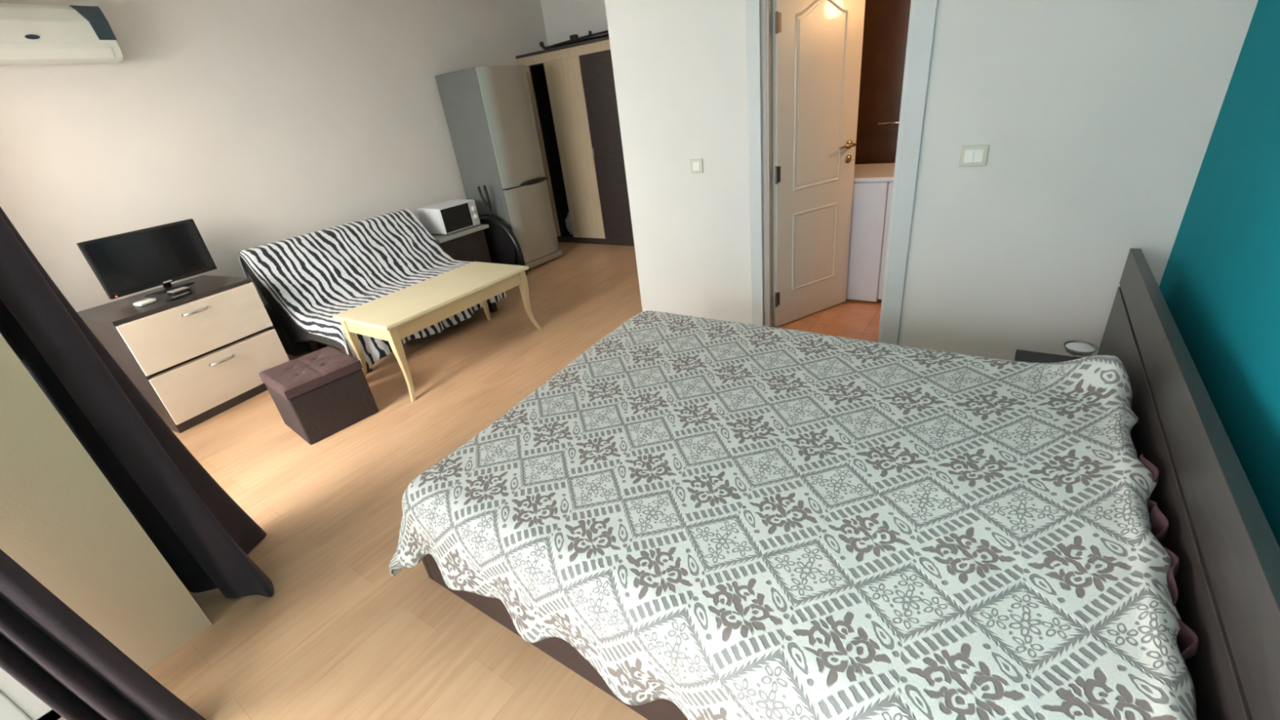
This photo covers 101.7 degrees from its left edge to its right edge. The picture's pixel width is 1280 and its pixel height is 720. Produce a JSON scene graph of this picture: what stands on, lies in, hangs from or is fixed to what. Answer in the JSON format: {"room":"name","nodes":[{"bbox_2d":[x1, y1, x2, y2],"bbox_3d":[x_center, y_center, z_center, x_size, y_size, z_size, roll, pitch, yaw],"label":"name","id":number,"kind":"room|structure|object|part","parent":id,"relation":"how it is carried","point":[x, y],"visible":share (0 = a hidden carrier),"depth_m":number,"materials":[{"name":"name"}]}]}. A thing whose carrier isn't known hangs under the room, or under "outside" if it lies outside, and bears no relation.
{"room":"studio apartment","nodes":[
{"label":"studio apartment","id":0,"kind":"room"},
{"bbox_2d":[0,333,212,719],"bbox_3d":[-2.370,0.315,0.545,0.150,2.740,2.270,11,32,33],"label":"wall pier","id":1,"kind":"object","parent":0,"point":[62,521],"depth_m":1.54,"materials":[{"name":"beige paint"}]},
{"bbox_2d":[0,667,62,719],"bbox_3d":[-2.365,0.448,0.536,0.112,2.230,1.650,11,32,33],"label":"window","id":2,"kind":"structure","parent":1,"relation":"attached to","point":[17,702],"depth_m":1.51,"materials":[{"name":"white plastic"}]},
{"bbox_3d":[-2.159,0.287,0.815,0.075,2.124,0.765,11,32,33],"label":"sash","id":3,"kind":"part","parent":2,"relation":"part of","materials":[{"name":"white plastic"}]},
{"bbox_2d":[0,0,547,311],"bbox_3d":[-2.488,-1.746,4.675,0.150,2.740,5.550,11,32,33],"label":"wall","id":4,"kind":"structure","parent":0,"point":[255,122],"depth_m":3.85,"materials":[{"name":"beige paint"}]},
{"bbox_2d":[0,3,123,66],"bbox_3d":[-3.460,-1.784,2.857,0.210,0.285,0.856,11,32,33],"label":"air conditioner","id":5,"kind":"object","parent":4,"relation":"attached to","point":[31,34],"visible":1,"depth_m":2.94,"materials":[{"name":"plastic"}]},
{"bbox_3d":[-3.201,-1.973,3.053,0.052,0.178,0.126,11,32,33],"label":"display panel","id":6,"kind":"part","parent":5,"relation":"part of","materials":[{"name":"plastic"}]},
{"bbox_2d":[145,241,881,719],"bbox_3d":[-0.686,0.365,2.948,5.393,0.120,7.520,11,32,33],"label":"floor","id":7,"kind":"structure","parent":0,"point":[339,636],"depth_m":2.17,"materials":[{"name":"brown wood"}]},
{"bbox_2d":[76,275,289,433],"bbox_3d":[-2.940,-0.075,3.440,0.655,0.740,0.750,7,30,26],"label":"dresser","id":8,"kind":"object","parent":7,"relation":"on","point":[196,357],"visible":0.8,"depth_m":3.23,"materials":[{"name":"laminate"}]},
{"bbox_3d":[-3.122,0.096,3.172,0.600,0.718,0.020,7,30,26],"label":"panel","id":9,"kind":"part","parent":8,"relation":"part of","materials":[{"name":"laminate"}]},
{"bbox_2d":[133,297,156,306],"bbox_3d":[-2.974,-0.346,3.131,0.076,0.025,0.090,3,29,21],"label":"router","id":10,"kind":"object","parent":8,"relation":"on","point":[149,300],"visible":1,"depth_m":3.11,"materials":[{"name":"white plastic"}]},
{"bbox_2d":[76,218,217,299],"bbox_3d":[-3.111,-0.639,3.339,0.173,0.390,0.604,7,30,26],"label":"television","id":11,"kind":"object","parent":8,"relation":"on","point":[125,264],"visible":0.97,"depth_m":3.30,"materials":[{"name":"black plastic"}]},
{"bbox_2d":[165,291,192,301],"bbox_3d":[-2.814,-0.389,3.185,0.040,0.016,0.140,1,28,15],"label":"remote control","id":12,"kind":"object","parent":8,"relation":"on","point":[183,295],"visible":1,"depth_m":3.17,"materials":[{"name":"black plastic"}]},
{"bbox_2d":[167,286,191,296],"bbox_3d":[-2.873,-0.425,3.251,0.076,0.034,0.096,5,29,23],"label":"box","id":13,"kind":"object","parent":8,"relation":"on","point":[180,291],"visible":0.87,"depth_m":3.23,"materials":[{"name":"white plastic"}]},
{"bbox_3d":[-2.874,-0.437,3.245,0.072,0.006,0.092,5,29,23],"label":"lid","id":14,"kind":"part","parent":13,"relation":"part of","materials":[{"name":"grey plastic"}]},
{"bbox_3d":[-2.731,-0.213,3.244,0.052,0.313,0.742,7,30,26],"label":"drawer","id":15,"kind":"part","parent":8,"relation":"part of","materials":[{"name":"beige laminate"}]},
{"bbox_3d":[-2.701,-0.300,3.177,0.045,0.019,0.156,7,30,26],"label":"handle","id":16,"kind":"part","parent":8,"relation":"part of","materials":[{"name":"silver metal"}]},
{"bbox_3d":[-2.692,0.088,3.395,0.052,0.314,0.742,7,30,26],"label":"drawer","id":17,"kind":"part","parent":8,"relation":"part of","materials":[{"name":"beige laminate"}]},
{"bbox_3d":[-2.662,0.000,3.328,0.045,0.019,0.156,7,30,26],"label":"handle","id":18,"kind":"part","parent":8,"relation":"part of","materials":[{"name":"silver metal"}]},
{"bbox_3d":[-2.804,-0.232,3.742,0.600,0.718,0.020,7,30,26],"label":"panel","id":19,"kind":"part","parent":8,"relation":"part of","materials":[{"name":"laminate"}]},
{"bbox_2d":[258,346,378,444],"bbox_3d":[-1.876,0.190,3.062,0.424,0.362,0.404,15,34,38],"label":"ottoman","id":20,"kind":"object","parent":7,"relation":"on","point":[318,394],"visible":1,"depth_m":2.93,"materials":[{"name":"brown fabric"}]},
{"bbox_3d":[-1.894,0.057,2.995,0.424,0.062,0.404,15,34,38],"label":"lid","id":21,"kind":"part","parent":20,"relation":"part of","materials":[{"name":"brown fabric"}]},
{"bbox_2d":[241,257,497,373],"bbox_3d":[-2.089,-0.623,4.219,1.175,0.821,1.380,11,32,33],"label":"sofa","id":22,"kind":"object","parent":7,"relation":"on","point":[295,340],"visible":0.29,"depth_m":3.91,"materials":[{"name":"grey fabric"}]},
{"bbox_3d":[-2.285,-0.725,4.311,0.628,0.677,1.380,11,32,33],"label":"backrest","id":23,"kind":"part","parent":22,"relation":"part of","materials":[{"name":"fabric"}]},
{"bbox_3d":[-2.458,-0.515,4.572,0.220,0.400,1.370,11,32,33],"label":"panel","id":24,"kind":"part","parent":22,"relation":"part of","materials":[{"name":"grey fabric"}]},
{"bbox_3d":[-2.556,-0.133,4.051,0.050,0.210,0.050,11,32,33],"label":"leg","id":25,"kind":"part","parent":22,"relation":"part of","materials":[{"name":"black plastic"}]},
{"bbox_3d":[-1.836,-0.468,4.116,0.595,0.170,1.380,11,32,33],"label":"seat","id":26,"kind":"part","parent":22,"relation":"part of","materials":[{"name":"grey fabric"}]},
{"bbox_2d":[238,208,506,372],"bbox_3d":[-2.064,-0.628,4.169,1.241,0.829,1.443,11,32,33],"label":"throw blanket","id":27,"kind":"object","parent":22,"relation":"on","point":[316,277],"visible":0.7,"depth_m":4.06,"materials":[{"name":"fabric"}]},
{"bbox_3d":[-1.283,-0.516,4.484,0.050,0.210,0.050,11,32,33],"label":"leg","id":28,"kind":"part","parent":22,"relation":"part of","materials":[{"name":"black plastic"}]},
{"bbox_2d":[333,261,541,401],"bbox_3d":[-1.357,-0.264,3.675,0.600,0.500,1.170,11,32,32],"label":"coffee table","id":29,"kind":"object","parent":7,"relation":"on","point":[392,317],"visible":0.9,"depth_m":3.40,"materials":[{"name":"yellow paint"}]},
{"bbox_3d":[-1.871,-0.059,3.426,0.073,0.478,0.073,11,32,32],"label":"leg","id":30,"kind":"part","parent":29,"relation":"part of","materials":[{"name":"beige paint"}]},
{"bbox_3d":[-1.435,0.025,3.147,0.073,0.478,0.073,11,32,32],"label":"leg","id":31,"kind":"part","parent":29,"relation":"part of","materials":[{"name":"beige paint"}]},
{"bbox_3d":[-1.276,-0.532,4.214,0.073,0.478,0.073,11,32,32],"label":"leg","id":32,"kind":"part","parent":29,"relation":"part of","materials":[{"name":"beige paint"}]},
{"bbox_3d":[-0.839,-0.448,3.934,0.073,0.478,0.073,11,32,32],"label":"leg","id":33,"kind":"part","parent":29,"relation":"part of","materials":[{"name":"beige paint"}]},
{"bbox_2d":[431,224,491,262],"bbox_3d":[-1.847,-1.014,5.227,0.510,0.560,0.590,11,32,33],"label":"base cabinet","id":34,"kind":"object","parent":7,"relation":"on","point":[468,244],"visible":0.46,"depth_m":5.08,"materials":[{"name":"laminate"}]},
{"bbox_2d":[431,224,488,243],"bbox_3d":[-1.877,-1.249,5.109,0.510,0.031,0.590,11,32,33],"label":"countertop","id":35,"kind":"structure","parent":34,"relation":"on","point":[440,238],"depth_m":4.97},
{"bbox_2d":[417,199,479,235],"bbox_3d":[-1.844,-1.388,5.063,0.368,0.250,0.416,11,32,33],"label":"microwave","id":36,"kind":"object","parent":35,"relation":"on","point":[446,217],"visible":0.94,"depth_m":4.94,"materials":[{"name":"white plastic"}]},
{"bbox_3d":[-1.739,-1.351,4.948,0.017,0.230,0.334,11,32,33],"label":"door","id":37,"kind":"part","parent":36,"relation":"part of","materials":[{"name":"black glass"}]},
{"bbox_3d":[-1.613,-1.476,5.066,0.020,0.052,0.052,11,32,33],"label":"knob","id":38,"kind":"part","parent":36,"relation":"part of","materials":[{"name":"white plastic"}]},
{"bbox_3d":[-1.623,-1.440,5.096,0.017,0.230,0.075,11,32,33],"label":"control panel","id":39,"kind":"part","parent":36,"relation":"part of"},
{"bbox_3d":[-1.604,-1.405,5.101,0.020,0.052,0.052,11,32,33],"label":"knob","id":40,"kind":"part","parent":36,"relation":"part of","materials":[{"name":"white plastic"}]},
{"bbox_2d":[435,64,562,270],"bbox_3d":[-1.388,-1.938,5.428,0.720,1.915,0.610,11,32,33],"label":"fridge","id":41,"kind":"object","parent":7,"relation":"on","point":[489,113],"visible":0.8,"depth_m":5.12,"materials":[{"name":"silver metal"}]},
{"bbox_3d":[-1.213,-2.274,5.089,0.075,1.050,0.610,11,32,33],"label":"door","id":42,"kind":"part","parent":41,"relation":"part of","materials":[{"name":"silver metal"}]},
{"bbox_3d":[-1.108,-1.464,5.496,0.075,0.748,0.610,11,32,33],"label":"door","id":43,"kind":"part","parent":41,"relation":"part of","materials":[{"name":"silver metal"}]},
{"bbox_3d":[-1.066,-1.834,5.338,0.056,0.052,0.402,11,32,33],"label":"handle","id":44,"kind":"part","parent":41,"relation":"part of","materials":[{"name":"black plastic"}]},
{"bbox_2d":[476,185,527,275],"bbox_3d":[-1.542,-1.328,5.362,0.806,0.906,0.060,11,32,33],"label":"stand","id":45,"kind":"object","parent":7,"relation":"on","point":[502,243],"visible":0.56,"depth_m":5.30,"materials":[{"name":"black plastic"}]},
{"bbox_3d":[-1.526,-1.201,5.426,0.620,0.620,0.012,11,32,33],"label":"panel","id":46,"kind":"part","parent":45,"relation":"part of","materials":[{"name":"black metal"}]},
{"bbox_2d":[515,35,634,246],"bbox_3d":[-0.323,-2.385,5.872,1.895,2.066,0.571,11,32,33],"label":"wardrobe","id":47,"kind":"object","parent":7,"relation":"on","point":[572,88],"visible":0.62,"depth_m":5.78,"materials":[{"name":"brown wood"}]},
{"bbox_3d":[-1.075,-2.539,6.402,0.020,2.040,0.520,11,32,33],"label":"panel","id":48,"kind":"part","parent":47,"relation":"part of","materials":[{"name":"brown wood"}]},
{"bbox_3d":[-0.568,-3.135,5.266,1.890,0.085,0.020,11,32,33],"label":"rail","id":49,"kind":"part","parent":47,"relation":"part of","materials":[{"name":"brown wood"}]},
{"bbox_2d":[564,212,573,234],"bbox_3d":[-0.851,-1.738,6.499,0.171,0.325,0.186,11,32,33],"label":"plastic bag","id":50,"kind":"object","parent":47,"relation":"on","point":[568,224],"visible":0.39,"depth_m":6.45,"materials":[{"name":"black plastic"}]},
{"bbox_2d":[539,30,608,49],"bbox_3d":[-0.597,-3.285,5.315,1.122,0.092,0.099,11,32,33],"label":"stand","id":51,"kind":"object","parent":47,"relation":"on","point":[574,38],"visible":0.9,"depth_m":5.30,"materials":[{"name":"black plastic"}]},
{"bbox_3d":[-1.037,-3.364,5.578,0.085,0.085,0.052,11,32,33],"label":"knob","id":52,"kind":"part","parent":51,"relation":"part of","materials":[{"name":"black plastic"}]},
{"bbox_3d":[-0.719,-2.314,5.880,0.497,1.882,0.020,11,32,33],"label":"door","id":53,"kind":"part","parent":47,"relation":"part of","materials":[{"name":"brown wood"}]},
{"bbox_3d":[-0.304,-2.205,5.622,0.494,1.942,0.020,11,32,33],"label":"door","id":54,"kind":"part","parent":47,"relation":"part of","materials":[{"name":"laminate"}]},
{"bbox_2d":[422,248,1279,719],"bbox_3d":[0.478,0.333,1.809,2.075,0.685,3.120,11,32,33],"label":"bed","id":55,"kind":"object","parent":7,"relation":"on","point":[1227,580],"visible":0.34,"depth_m":1.13,"materials":[{"name":"laminate"}]},
{"bbox_3d":[-0.338,0.331,2.454,0.030,0.300,1.638,11,32,33],"label":"foot rail","id":56,"kind":"part","parent":55,"relation":"part of","materials":[{"name":"brown wood"}]},
{"bbox_3d":[0.043,0.844,1.336,1.980,0.300,0.030,11,32,33],"label":"rail","id":57,"kind":"part","parent":55,"relation":"part of","materials":[{"name":"brown wood"}]},
{"bbox_2d":[1138,453,1198,660],"bbox_3d":[0.476,0.323,1.811,1.926,0.297,1.510,11,32,33],"label":"mattress","id":58,"kind":"object","parent":55,"relation":"on","point":[1187,638],"visible":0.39,"depth_m":1.11,"materials":[{"name":"fabric"}]},
{"bbox_2d":[388,310,1196,719],"bbox_3d":[0.389,0.351,1.858,2.104,0.508,1.783,11,32,33],"label":"bedspread","id":59,"kind":"object","parent":58,"relation":"on","point":[726,520],"visible":1,"depth_m":1.34,"materials":[{"name":"white fabric"}]},
{"bbox_3d":[1.302,0.561,1.304,0.035,0.481,3.120,11,32,33],"label":"headboard","id":60,"kind":"part","parent":55,"relation":"part of","materials":[{"name":"laminate"}]},
{"bbox_3d":[1.263,0.264,1.154,0.035,0.159,3.120,11,32,33],"label":"headboard","id":61,"kind":"part","parent":55,"relation":"part of","materials":[{"name":"laminate"}]},
{"bbox_2d":[845,163,894,302],"bbox_3d":[1.609,-0.954,3.873,0.630,0.866,0.600,11,32,33],"label":"cabinet","id":62,"kind":"object","parent":7,"relation":"on","point":[873,185],"visible":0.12,"depth_m":3.56,"materials":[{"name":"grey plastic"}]},
{"bbox_3d":[1.548,-1.327,3.694,0.600,0.030,0.600,11,32,33],"label":"plate","id":63,"kind":"part","parent":62,"relation":"part of","materials":[{"name":"beige wood"}]},
{"bbox_3d":[1.825,-0.910,3.730,0.044,0.805,0.592,11,32,33],"label":"panel","id":64,"kind":"part","parent":62,"relation":"part of","materials":[{"name":"white wood"}]},
{"bbox_2d":[1014,349,1082,363],"bbox_3d":[1.779,0.176,2.272,0.337,0.250,0.430,11,32,33],"label":"nightstand","id":65,"kind":"object","parent":7,"relation":"on","point":[1020,355],"visible":0.11,"depth_m":2.35,"materials":[{"name":"laminate"}]},
{"bbox_2d":[1063,340,1097,361],"bbox_3d":[1.887,-0.018,2.246,0.116,0.091,0.116,11,32,33],"label":"candle holder","id":66,"kind":"object","parent":65,"relation":"on","point":[1077,348],"visible":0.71,"depth_m":2.22,"materials":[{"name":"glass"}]},
{"bbox_2d":[1065,342,1094,351],"bbox_3d":[1.884,-0.043,2.234,0.098,0.029,0.098,11,32,33],"label":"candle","id":67,"kind":"object","parent":66,"relation":"on","point":[1069,346],"depth_m":2.23,"materials":[{"name":"white wax"}]},
{"bbox_2d":[540,0,608,45],"bbox_3d":[1.294,-2.447,5.092,5.393,2.740,0.150,11,32,33],"label":"wall","id":68,"kind":"structure","parent":0,"point":[562,19],"depth_m":5.78,"materials":[{"name":"white paint"}]},
{"bbox_2d":[854,0,911,164],"bbox_3d":[1.970,-1.964,3.824,2.743,2.620,0.120,11,32,33],"label":"wall","id":69,"kind":"structure","parent":0,"point":[886,23],"depth_m":3.83,"materials":[{"name":"brown paint"}]},
{"bbox_2d":[877,120,899,125],"bbox_3d":[1.900,-1.766,3.873,0.242,0.021,0.059,11,32,33],"label":"towel rail","id":70,"kind":"object","parent":69,"relation":"attached to","point":[880,122],"visible":0.55,"depth_m":3.88,"materials":[{"name":"silver metal"}]},
{"bbox_2d":[604,0,1257,360],"bbox_3d":[1.081,-1.325,2.781,2.863,2.620,0.120,11,32,33],"label":"wall partition","id":71,"kind":"structure","parent":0,"point":[1097,119],"depth_m":2.51,"materials":[{"name":"white paint"}]},
{"bbox_2d":[690,158,702,173],"bbox_3d":[0.359,-1.231,3.307,0.085,0.085,0.016,11,32,33],"label":"light switch","id":72,"kind":"object","parent":71,"relation":"attached to","point":[696,165],"visible":1,"depth_m":3.30,"materials":[{"name":"beige plastic"}]},
{"bbox_2d":[745,0,764,325],"bbox_3d":[0.688,-1.142,3.102,0.078,2.100,0.018,11,32,33],"label":"door frame","id":73,"kind":"structure","parent":71,"relation":"attached to","point":[753,7],"depth_m":3.06,"materials":[{"name":"white wood"}]},
{"bbox_2d":[760,0,773,327],"bbox_3d":[0.777,-1.131,3.136,0.050,2.030,0.120,11,32,33],"label":"door frame","id":74,"kind":"structure","parent":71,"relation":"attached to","point":[766,49],"depth_m":3.05,"materials":[{"name":"white wood"}]},
{"bbox_2d":[772,0,865,327],"bbox_3d":[1.101,-1.200,3.226,0.682,1.982,0.097,-20,29,-23],"label":"door","id":75,"kind":"structure","parent":74,"relation":"attached to","point":[817,45],"depth_m":3.17,"materials":[{"name":"white paint"}]},
{"bbox_3d":[1.159,-0.751,3.463,0.396,0.509,0.014,-20,29,-23],"label":"panel","id":76,"kind":"part","parent":75,"relation":"part of","materials":[{"name":"white paint"}]},
{"bbox_3d":[1.056,-1.543,3.064,0.396,0.994,0.014,-20,29,-23],"label":"panel","id":77,"kind":"part","parent":75,"relation":"part of","materials":[{"name":"white paint"}]},
{"bbox_3d":[1.294,-1.339,3.259,0.152,0.052,0.057,-20,29,-23],"label":"handle","id":78,"kind":"part","parent":75,"relation":"part of","materials":[{"name":"gold metal"}]},
{"bbox_2d":[877,0,915,342],"bbox_3d":[1.369,-1.012,2.746,0.030,2.030,0.120,11,32,33],"label":"lining","id":79,"kind":"object","parent":71,"relation":"attached to","point":[913,2],"visible":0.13,"depth_m":2.68,"materials":[{"name":"white wood"}]},
{"bbox_2d":[880,0,937,345],"bbox_3d":[1.370,-1.005,2.653,0.090,2.100,0.018,11,32,33],"label":"door frame","id":80,"kind":"structure","parent":71,"relation":"attached to","point":[925,11],"depth_m":2.64,"materials":[{"name":"white wood"}]},
{"bbox_2d":[959,144,989,166],"bbox_3d":[1.597,-0.977,2.494,0.112,0.092,0.016,11,32,33],"label":"light switch","id":81,"kind":"object","parent":71,"relation":"attached to","point":[973,155],"visible":1,"depth_m":2.49,"materials":[{"name":"beige plastic"}]},
{"bbox_2d":[1159,0,1279,547],"bbox_3d":[1.446,-0.338,0.859,0.150,2.740,7.820,11,32,33],"label":"wall","id":82,"kind":"structure","parent":0,"point":[1220,285],"depth_m":1.62,"materials":[{"name":"teal paint"}]},
{"bbox_3d":[-1.001,-2.067,1.725,5.693,0.120,7.820,11,32,33],"label":"ceiling","id":83,"kind":"structure","parent":0,"visible":0},
{"bbox_2d":[0,548,206,719],"bbox_3d":[-1.643,-0.051,0.940,0.426,2.601,0.103,-7,27,0],"label":"curtain","id":84,"kind":"object","parent":83,"relation":"hanging from","point":[46,646],"visible":1,"depth_m":1.35,"materials":[{"name":"black fabric"}]},
{"bbox_2d":[0,206,274,598],"bbox_3d":[-1.782,-0.325,1.522,0.644,2.601,0.321,11,32,33],"label":"curtain","id":85,"kind":"object","parent":83,"relation":"hanging from","point":[202,534],"visible":0.94,"depth_m":1.70,"materials":[{"name":"black fabric"}]},
{"bbox_3d":[-2.885,-0.363,2.026,2.530,2.740,0.150,11,32,33],"label":"wall","id":86,"kind":"structure","parent":0,"visible":0},
{"bbox_2d":[0,332,21,361],"bbox_3d":[-2.739,-0.251,2.023,2.110,2.230,0.112,11,32,33],"label":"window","id":87,"kind":"structure","parent":86,"relation":"in","point":[0,332],"depth_m":1.57,"materials":[{"name":"white plastic"}]}
]}

